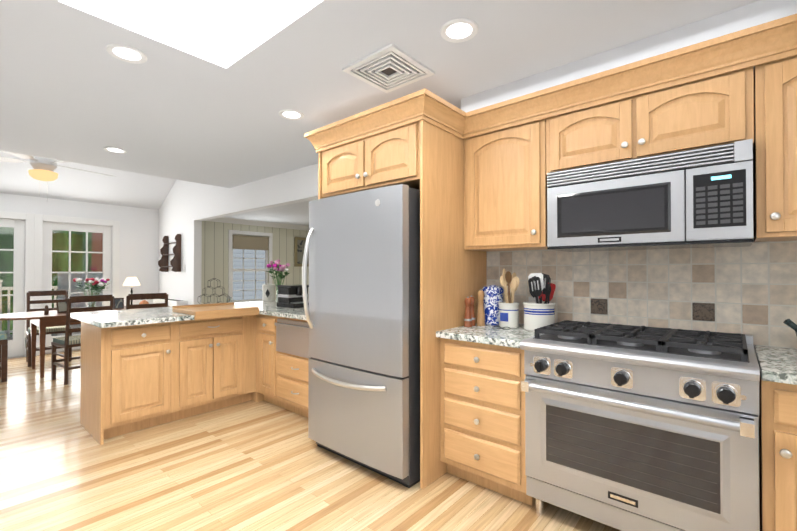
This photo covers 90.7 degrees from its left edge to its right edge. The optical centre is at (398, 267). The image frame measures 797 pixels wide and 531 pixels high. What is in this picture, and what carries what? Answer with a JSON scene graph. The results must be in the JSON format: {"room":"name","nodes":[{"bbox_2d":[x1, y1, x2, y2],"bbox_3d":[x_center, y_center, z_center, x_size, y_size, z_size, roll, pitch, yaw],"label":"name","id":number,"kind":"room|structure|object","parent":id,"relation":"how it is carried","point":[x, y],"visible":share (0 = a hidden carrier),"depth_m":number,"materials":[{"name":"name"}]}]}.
{"room":"kitchen","nodes":[
{"label":"kitchen","id":0,"kind":"room"},
{"bbox_2d":[0,193,158,305],"bbox_3d":[-5.991,0.024,5.584,0.150,2.620,4.840,0,-1,40],"label":"wall","id":1,"kind":"structure","parent":0,"point":[139,246],"depth_m":6.91,"materials":[{"name":"white paint"}]},
{"bbox_2d":[0,219,24,356],"bbox_3d":[-5.931,0.301,5.597,0.100,2.042,0.888,0,-1,40],"label":"french door","id":2,"kind":"structure","parent":1,"relation":"in","point":[16,346],"depth_m":5.88,"materials":[{"name":"white wood"}]},
{"bbox_2d":[0,211,119,358],"bbox_3d":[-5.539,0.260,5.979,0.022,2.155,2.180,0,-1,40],"label":"door frame","id":3,"kind":"structure","parent":1,"relation":"attached to","point":[33,252],"depth_m":6.01,"materials":[{"name":"white wood"}]},
{"bbox_2d":[42,222,111,352],"bbox_3d":[-5.224,0.309,6.426,0.100,2.042,0.888,0,-1,40],"label":"french door","id":4,"kind":"structure","parent":1,"relation":"in","point":[48,227],"depth_m":6.36,"materials":[{"name":"white wood"}]},
{"bbox_2d":[0,151,175,209],"bbox_3d":[-4.899,-1.888,4.670,2.720,1.586,4.600,0,-1,40],"label":"ceiling","id":5,"kind":"structure","parent":0,"point":[130,189],"depth_m":6.18,"materials":[{"name":"white paint"}]},
{"bbox_2d":[0,151,115,196],"bbox_3d":[-3.964,-1.501,4.419,1.337,1.549,1.355,0,-1,40],"label":"ceiling fan","id":6,"kind":"object","parent":5,"relation":"hanging from","point":[43,169],"visible":0.65,"depth_m":4.30,"materials":[{"name":"grey"}]},
{"bbox_2d":[0,148,231,187],"bbox_3d":[-3.825,-1.911,3.756,0.100,1.556,4.600,0,-1,40],"label":"step","id":7,"kind":"structure","parent":0,"point":[37,155],"depth_m":4.38,"materials":[{"name":"white paint"}]},
{"bbox_2d":[201,221,308,303],"bbox_3d":[-2.928,0.057,9.176,0.150,2.620,4.600,0,-1,40],"label":"wall","id":8,"kind":"structure","parent":0,"point":[214,249],"depth_m":8.24,"materials":[{"name":"beige wood"}]},
{"bbox_2d":[232,234,267,302],"bbox_3d":[-3.300,0.023,8.724,0.050,1.480,0.870,0,-1,40],"label":"window","id":9,"kind":"structure","parent":8,"relation":"in","point":[265,269],"depth_m":8.73,"materials":[{"name":"white"}]},
{"bbox_2d":[232,235,268,249],"bbox_3d":[-3.251,-0.550,8.687,0.060,0.295,0.830,0,-1,40],"label":"roman shade","id":10,"kind":"object","parent":9,"relation":"attached to","point":[249,242],"visible":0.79,"depth_m":8.66,"materials":[{"name":"beige fabric"}]},
{"bbox_2d":[228,230,272,301],"bbox_3d":[-3.232,0.042,8.666,0.050,1.680,1.070,0,-1,40],"label":"window frame","id":11,"kind":"structure","parent":8,"relation":"in","point":[230,237],"depth_m":8.34,"materials":[{"name":"white wood"}]},
{"bbox_2d":[204,217,308,230],"bbox_3d":[-2.876,-0.984,9.062,0.090,0.100,4.480,0,-1,40],"label":"crown molding","id":12,"kind":"structure","parent":8,"relation":"attached to","point":[256,223],"depth_m":8.77,"materials":[{"name":"white"}]},
{"bbox_2d":[294,237,308,266],"bbox_3d":[-2.318,-0.388,9.750,0.035,0.720,0.600,0,-1,40],"label":"picture","id":13,"kind":"object","parent":8,"relation":"attached to","point":[299,244],"visible":0.52,"depth_m":9.63,"materials":[{"name":"beige"}]},
{"bbox_2d":[225,199,316,225],"bbox_3d":[-0.753,-1.101,7.253,5.670,0.100,4.480,0,-1,40],"label":"ceiling","id":14,"kind":"structure","parent":0,"point":[295,214],"depth_m":7.88,"materials":[{"name":"white paint"}]},
{"bbox_2d":[0,350,620,530],"bbox_3d":[-0.526,1.369,3.935,10.590,0.100,9.440,0,-1,40],"label":"floor","id":15,"kind":"structure","parent":0,"point":[252,465],"depth_m":2.39,"materials":[{"name":"beige wood"}]},
{"bbox_2d":[0,331,7,381],"bbox_3d":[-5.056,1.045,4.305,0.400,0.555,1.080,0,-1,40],"label":"chair","id":16,"kind":"object","parent":15,"relation":"on","point":[3,354],"visible":0.98,"depth_m":4.57,"materials":[{"name":"brown wood"}]},
{"bbox_2d":[25,290,71,366],"bbox_3d":[-4.990,0.834,5.611,0.501,1.000,0.477,-1,-1,44],"label":"ladder-back chair","id":17,"kind":"object","parent":15,"relation":"on","point":[55,329],"visible":0.56,"depth_m":5.60,"materials":[{"name":"brown wood"}]},
{"bbox_2d":[51,295,113,384],"bbox_3d":[-3.780,0.826,4.733,0.501,1.000,0.477,0,-1,32],"label":"ladder-back chair","id":18,"kind":"object","parent":15,"relation":"on","point":[66,342],"visible":0.48,"depth_m":4.54,"materials":[{"name":"brown wood"}]},
{"bbox_2d":[0,306,170,377],"bbox_3d":[-4.198,0.960,5.374,0.940,0.745,1.940,0,-1,40],"label":"dining table","id":19,"kind":"object","parent":15,"relation":"on","point":[41,320],"visible":0.46,"depth_m":4.79,"materials":[{"name":"brown wood"}]},
{"bbox_2d":[44,305,48,314],"bbox_3d":[-4.348,0.522,4.862,0.044,0.120,0.044,0,-1,40],"label":"pepper mill","id":20,"kind":"object","parent":19,"relation":"on","point":[46,311],"visible":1,"depth_m":4.85,"materials":[{"name":"brown wood"}]},
{"bbox_2d":[56,300,66,312],"bbox_3d":[-4.363,0.506,5.101,0.067,0.159,0.121,0,-1,22],"label":"framed picture","id":21,"kind":"object","parent":19,"relation":"on","point":[61,306],"depth_m":5.09,"materials":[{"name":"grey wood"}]},
{"bbox_2d":[73,278,111,306],"bbox_3d":[-4.207,0.361,5.399,0.418,0.452,0.424,0,-1,40],"label":"vase","id":22,"kind":"object","parent":19,"relation":"on","point":[97,284],"visible":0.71,"depth_m":5.38,"materials":[{"name":"clear glass"}]},
{"bbox_2d":[113,298,123,308],"bbox_3d":[-3.998,0.511,5.623,0.120,0.159,0.067,0,-1,-38],"label":"framed picture","id":23,"kind":"object","parent":19,"relation":"on","point":[118,302],"depth_m":5.61,"materials":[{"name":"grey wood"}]},
{"bbox_2d":[126,293,167,309],"bbox_3d":[-3.354,0.831,5.200,0.477,1.000,0.501,0,-1,-44],"label":"ladder-back chair","id":24,"kind":"object","parent":15,"relation":"on","point":[129,297],"visible":0.21,"depth_m":5.02,"materials":[{"name":"brown wood"}]},
{"bbox_2d":[80,315,255,444],"bbox_3d":[-2.024,0.878,3.580,0.673,0.876,1.250,0,-1,40],"label":"base cabinet","id":25,"kind":"object","parent":15,"relation":"on","point":[133,378],"visible":0.98,"depth_m":3.25,"materials":[{"name":"brown wood"}]},
{"bbox_2d":[70,300,305,327],"bbox_3d":[-1.444,0.420,3.587,2.076,0.038,2.055,0,-1,40],"label":"countertop","id":26,"kind":"structure","parent":25,"relation":"on","point":[112,318],"depth_m":3.36,"materials":[{"name":"stone"}]},
{"bbox_2d":[198,278,229,303],"bbox_3d":[-2.045,0.263,4.365,0.305,0.293,0.113,0,-1,-12],"label":"wine rack","id":27,"kind":"object","parent":26,"relation":"on","point":[216,294],"visible":0.88,"depth_m":4.39,"materials":[{"name":"grey metal"}]},
{"bbox_2d":[172,302,258,319],"bbox_3d":[-1.689,0.396,3.654,0.496,0.092,0.580,0,-1,40],"label":"cutting board","id":28,"kind":"object","parent":26,"relation":"on","point":[212,311],"visible":1,"depth_m":3.56,"materials":[{"name":"brown wood"}]},
{"bbox_2d":[262,284,274,301],"bbox_3d":[-1.607,0.306,4.873,0.158,0.213,0.158,0,-1,40],"label":"canister","id":29,"kind":"object","parent":26,"relation":"on","point":[268,292],"visible":1,"depth_m":4.81,"materials":[{"name":"white ceramic"}]},
{"bbox_2d":[266,260,289,302],"bbox_3d":[-1.416,0.158,4.554,0.334,0.505,0.268,0,-1,40],"label":"vase","id":30,"kind":"object","parent":26,"relation":"on","point":[275,266],"visible":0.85,"depth_m":4.54,"materials":[{"name":"clear glass"}]},
{"bbox_2d":[277,284,308,307],"bbox_3d":[-1.075,0.293,4.111,0.300,0.225,0.260,0,-1,40],"label":"coffee machine","id":31,"kind":"object","parent":26,"relation":"on","point":[289,296],"visible":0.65,"depth_m":4.03,"materials":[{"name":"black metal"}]},
{"bbox_2d":[153,299,186,306],"bbox_3d":[-3.916,0.943,6.723,1.080,0.803,0.158,0,-1,40],"label":"radiator cover","id":32,"kind":"object","parent":15,"relation":"on","point":[173,302],"visible":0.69,"depth_m":6.49,"materials":[{"name":"white"}]},
{"bbox_2d":[252,314,275,404],"bbox_3d":[-1.061,0.881,3.971,0.355,0.876,0.642,0,-1,40],"label":"base cabinet","id":33,"kind":"object","parent":15,"relation":"on","point":[265,324],"depth_m":3.74,"materials":[{"name":"brown wood"}]},
{"bbox_2d":[276,316,310,417],"bbox_3d":[-0.690,0.878,3.655,0.620,0.876,0.642,0,-1,40],"label":"base cabinet","id":34,"kind":"object","parent":15,"relation":"on","point":[282,362],"depth_m":3.45,"materials":[{"name":"brown wood"}]},
{"bbox_2d":[302,184,419,487],"bbox_3d":[-0.053,0.414,2.866,0.886,1.790,0.996,0,-1,40],"label":"refrigerator","id":35,"kind":"object","parent":15,"relation":"on","point":[362,312],"visible":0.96,"depth_m":2.44,"materials":[{"name":"silver metal"}]},
{"bbox_2d":[318,120,486,488],"bbox_3d":[0.015,0.210,2.935,0.985,2.200,0.832,0,-1,40],"label":"tall cabinet","id":36,"kind":"object","parent":15,"relation":"on","point":[425,158],"visible":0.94,"depth_m":2.49,"materials":[{"name":"brown wood"}]},
{"bbox_2d":[304,88,435,152],"bbox_3d":[-0.256,-0.944,2.628,1.131,0.142,0.072,0,-1,40],"label":"crown molding","id":37,"kind":"structure","parent":36,"relation":"attached to","point":[419,105],"depth_m":2.52,"materials":[{"name":"brown wood"}]},
{"bbox_2d":[428,95,467,137],"bbox_3d":[0.289,-0.946,2.451,0.072,0.142,0.330,0,-1,40],"label":"crown molding","id":38,"kind":"structure","parent":36,"relation":"attached to","point":[449,118],"depth_m":2.50,"materials":[{"name":"brown wood"}]},
{"bbox_2d":[461,14,796,138],"bbox_3d":[1.376,-0.951,1.828,2.536,0.142,0.072,0,-1,40],"label":"crown molding","id":39,"kind":"structure","parent":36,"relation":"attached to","point":[770,41],"depth_m":1.94,"materials":[{"name":"brown wood"}]},
{"bbox_2d":[440,338,534,505],"bbox_3d":[0.653,0.868,2.490,0.554,0.876,0.672,0,-1,40],"label":"base cabinet","id":40,"kind":"object","parent":15,"relation":"on","point":[482,419],"visible":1,"depth_m":2.24,"materials":[{"name":"brown wood"}]},
{"bbox_2d":[436,323,540,347],"bbox_3d":[0.655,0.410,2.497,0.552,0.038,0.666,0,-1,40],"label":"countertop","id":41,"kind":"structure","parent":40,"relation":"on","point":[489,334],"depth_m":2.33,"materials":[{"name":"stone"}]},
{"bbox_2d":[464,297,471,326],"bbox_3d":[0.462,0.292,2.623,0.054,0.200,0.054,0,-1,40],"label":"pepper mill","id":42,"kind":"object","parent":41,"relation":"on","point":[467,318],"visible":0.98,"depth_m":2.61,"materials":[{"name":"brown wood"}]},
{"bbox_2d":[469,295,475,325],"bbox_3d":[0.497,0.290,2.679,0.054,0.205,0.054,0,-1,40],"label":"pepper mill","id":43,"kind":"object","parent":41,"relation":"on","point":[472,309],"visible":0.6,"depth_m":2.66,"materials":[{"name":"brown wood"}]},
{"bbox_2d":[477,289,484,325],"bbox_3d":[0.560,0.268,2.675,0.058,0.250,0.058,0,-1,40],"label":"pepper mill","id":44,"kind":"object","parent":41,"relation":"on","point":[480,313],"visible":1,"depth_m":2.66,"materials":[{"name":"brown wood"}]},
{"bbox_2d":[482,285,503,325],"bbox_3d":[0.655,0.258,2.741,0.150,0.272,0.150,0,-1,40],"label":"jar","id":45,"kind":"object","parent":41,"relation":"on","point":[493,295],"visible":0.85,"depth_m":2.68,"materials":[{"name":"ceramic"}]},
{"bbox_2d":[498,269,519,328],"bbox_3d":[0.724,0.199,2.591,0.136,0.386,0.148,0,-1,40],"label":"utensil crock","id":46,"kind":"object","parent":41,"relation":"on","point":[508,312],"visible":0.96,"depth_m":2.56,"materials":[{"name":"white ceramic"}]},
{"bbox_2d":[523,273,555,331],"bbox_3d":[0.892,0.212,2.485,0.194,0.359,0.225,0,-1,40],"label":"utensil crock","id":47,"kind":"object","parent":41,"relation":"on","point":[538,313],"visible":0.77,"depth_m":2.43,"materials":[{"name":"white ceramic"}]},
{"bbox_2d":[520,320,759,530],"bbox_3d":[1.187,0.812,1.981,0.911,0.979,0.734,0,-1,40],"label":"gas range","id":48,"kind":"object","parent":15,"relation":"on","point":[634,428],"visible":1,"depth_m":1.73,"materials":[{"name":"silver metal"}]},
{"bbox_2d":[759,376,796,530],"bbox_3d":[1.767,0.859,1.541,0.529,0.876,0.672,0,-1,40],"label":"base cabinet","id":49,"kind":"object","parent":15,"relation":"on","point":[778,452],"visible":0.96,"depth_m":1.46,"materials":[{"name":"brown wood"}]},
{"bbox_2d":[754,345,796,384],"bbox_3d":[1.971,0.400,1.375,1.060,0.038,0.666,0,-1,40],"label":"countertop","id":50,"kind":"structure","parent":49,"relation":"on","point":[778,364],"depth_m":1.58,"materials":[{"name":"stone"}]},
{"bbox_2d":[783,319,796,335],"bbox_3d":[1.825,0.305,1.717,0.216,0.159,0.176,0,-1,40],"label":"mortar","id":51,"kind":"object","parent":50,"relation":"on","point":[790,324],"visible":1,"depth_m":1.73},
{"bbox_3d":[-4.461,1.001,6.637,0.560,0.685,0.560,0,-1,40],"label":"pedestal side table","id":52,"kind":"object","parent":15,"relation":"on","visible":0},
{"bbox_2d":[122,277,139,304],"bbox_3d":[-4.496,0.408,6.632,0.256,0.500,0.256,0,-1,40],"label":"table lamp","id":53,"kind":"object","parent":52,"relation":"on","point":[131,281],"visible":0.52,"depth_m":6.57,"materials":[{"name":"white fabric"}]},
{"bbox_2d":[0,0,759,186],"bbox_3d":[-0.934,-1.205,1.284,7.500,0.100,4.600,0,-1,40],"label":"ceiling","id":54,"kind":"structure","parent":0,"point":[179,104],"depth_m":2.25,"materials":[{"name":"white paint"}]},
{"bbox_2d":[103,147,126,152],"bbox_3d":[-2.712,-1.128,3.765,0.208,0.009,0.176,0,-1,40],"label":"recessed light","id":55,"kind":"object","parent":54,"relation":"in","point":[110,149],"depth_m":3.78,"materials":[{"name":"white"}]},
{"bbox_2d":[106,44,146,63],"bbox_3d":[-1.448,-1.143,2.098,0.196,0.009,0.180,0,-1,40],"label":"recessed light","id":56,"kind":"object","parent":54,"relation":"in","point":[126,53],"depth_m":2.10,"materials":[{"name":"white plastic"}]},
{"bbox_2d":[109,0,292,50],"bbox_3d":[-0.648,-1.603,1.491,1.570,0.700,0.780,0,-1,40],"label":"skylight","id":57,"kind":"object","parent":54,"relation":"in","point":[225,25],"visible":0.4,"depth_m":2.12,"materials":[{"name":"white glass"}]},
{"bbox_2d":[279,109,303,119],"bbox_3d":[-0.792,-1.136,2.912,0.191,0.009,0.185,0,-1,40],"label":"recessed light","id":58,"kind":"object","parent":54,"relation":"in","point":[290,114],"depth_m":2.92,"materials":[{"name":"white plastic"}]},
{"bbox_2d":[342,44,434,92],"bbox_3d":[-0.056,-1.138,2.283,0.380,0.016,0.380,0,-1,40],"label":"ceiling vent","id":59,"kind":"object","parent":54,"relation":"in","point":[389,68],"visible":1,"depth_m":2.26,"materials":[{"name":"white metal"}]},
{"bbox_2d":[440,18,477,42],"bbox_3d":[0.293,-1.145,1.897,0.184,0.009,0.189,0,-1,40],"label":"recessed light","id":60,"kind":"object","parent":54,"relation":"in","point":[458,30],"depth_m":1.90,"materials":[{"name":"white plastic"}]},
{"bbox_2d":[158,66,754,345],"bbox_3d":[-0.430,-0.731,3.951,10.440,4.100,0.120,0,-1,40],"label":"wall","id":61,"kind":"structure","parent":0,"point":[187,208],"depth_m":6.29,"materials":[{"name":"white paint"}]},
{"bbox_2d":[158,234,180,271],"bbox_3d":[-3.921,-0.248,6.735,0.570,0.635,0.163,0,-1,40],"label":"wall shelf","id":62,"kind":"object","parent":61,"relation":"attached to","point":[175,262],"visible":1,"depth_m":6.61,"materials":[{"name":"brown wood"}]},
{"bbox_2d":[464,119,547,251],"bbox_3d":[0.748,-0.508,2.613,0.554,0.770,0.382,0,-1,40],"label":"upper cabinet","id":63,"kind":"object","parent":61,"relation":"attached to","point":[505,191],"visible":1,"depth_m":2.47,"materials":[{"name":"brown wood"}]},
{"bbox_2d":[487,240,796,348],"bbox_3d":[1.623,0.130,2.107,2.536,0.516,0.008,0,-1,40],"label":"tile backsplash","id":64,"kind":"structure","parent":61,"relation":"attached to","point":[751,289],"depth_m":2.18,"materials":[{"name":"tile"}]},
{"bbox_2d":[591,298,714,320],"bbox_3d":[1.623,0.133,2.096,1.114,0.298,0.007,0,-1,40],"label":"insert","id":65,"kind":"object","parent":64,"relation":"attached to","point":[703,311],"visible":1,"depth_m":2.11,"materials":[{"name":"brown tile"}]},
{"bbox_2d":[546,67,753,175],"bbox_3d":[1.308,-0.724,2.137,0.914,0.348,0.382,0,-1,40],"label":"upper cabinet","id":66,"kind":"object","parent":61,"relation":"attached to","point":[712,111],"visible":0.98,"depth_m":1.96,"materials":[{"name":"brown wood"}]},
{"bbox_2d":[547,139,752,251],"bbox_3d":[1.307,-0.327,2.112,0.875,0.442,0.390,0,-1,40],"label":"over-the-range microwave","id":67,"kind":"object","parent":66,"relation":"attached to","point":[698,198],"visible":1,"depth_m":1.91,"materials":[{"name":"silver metal"}]},
{"bbox_2d":[753,56,796,241],"bbox_3d":[1.861,-0.517,1.664,0.529,0.770,0.382,0,-1,40],"label":"upper cabinet","id":68,"kind":"object","parent":61,"relation":"attached to","point":[775,162],"visible":1,"depth_m":1.68,"materials":[{"name":"brown wood"}]},
{"bbox_2d":[461,0,796,111],"bbox_3d":[1.917,-1.089,1.632,3.614,0.128,0.370,0,-1,40],"label":"wall","id":69,"kind":"structure","parent":0,"point":[738,19],"depth_m":1.97,"materials":[{"name":"white paint"}]},
{"label":"outside","id":70,"kind":"structure","parent":0,"visible":0},
{"bbox_2d":[0,227,91,333],"bbox_3d":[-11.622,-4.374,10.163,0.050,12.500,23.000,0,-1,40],"label":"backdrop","id":71,"kind":"structure","parent":70,"point":[57,247],"depth_m":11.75,"materials":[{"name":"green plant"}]},
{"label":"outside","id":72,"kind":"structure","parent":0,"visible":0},
{"bbox_2d":[7,334,56,339],"bbox_3d":[-7.303,1.413,6.559,3.130,0.100,7.200,0,-1,40],"label":"deck","id":73,"kind":"object","parent":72,"point":[10,338],"depth_m":7.87,"materials":[{"name":"grey"}]},
{"bbox_2d":[0,273,101,336],"bbox_3d":[-7.221,0.726,6.352,2.463,1.270,7.018,0,-1,40],"label":"deck railing","id":74,"kind":"object","parent":73,"relation":"on","point":[61,284],"depth_m":7.72,"materials":[{"name":"white wood"}]},
{"bbox_2d":[91,233,102,271],"bbox_3d":[-8.265,-3.017,10.967,0.464,9.203,0.464,0,-1,25],"label":"trunk","id":75,"kind":"object","parent":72,"point":[94,243],"depth_m":10.68,"materials":[{"name":"brown plant"}]},
{"bbox_2d":[233,249,264,299],"bbox_3d":[-5.075,-1.460,11.650,0.050,6.300,5.200,0,-1,40],"label":"siding","id":76,"kind":"object","parent":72,"point":[261,262],"depth_m":12.11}
]}

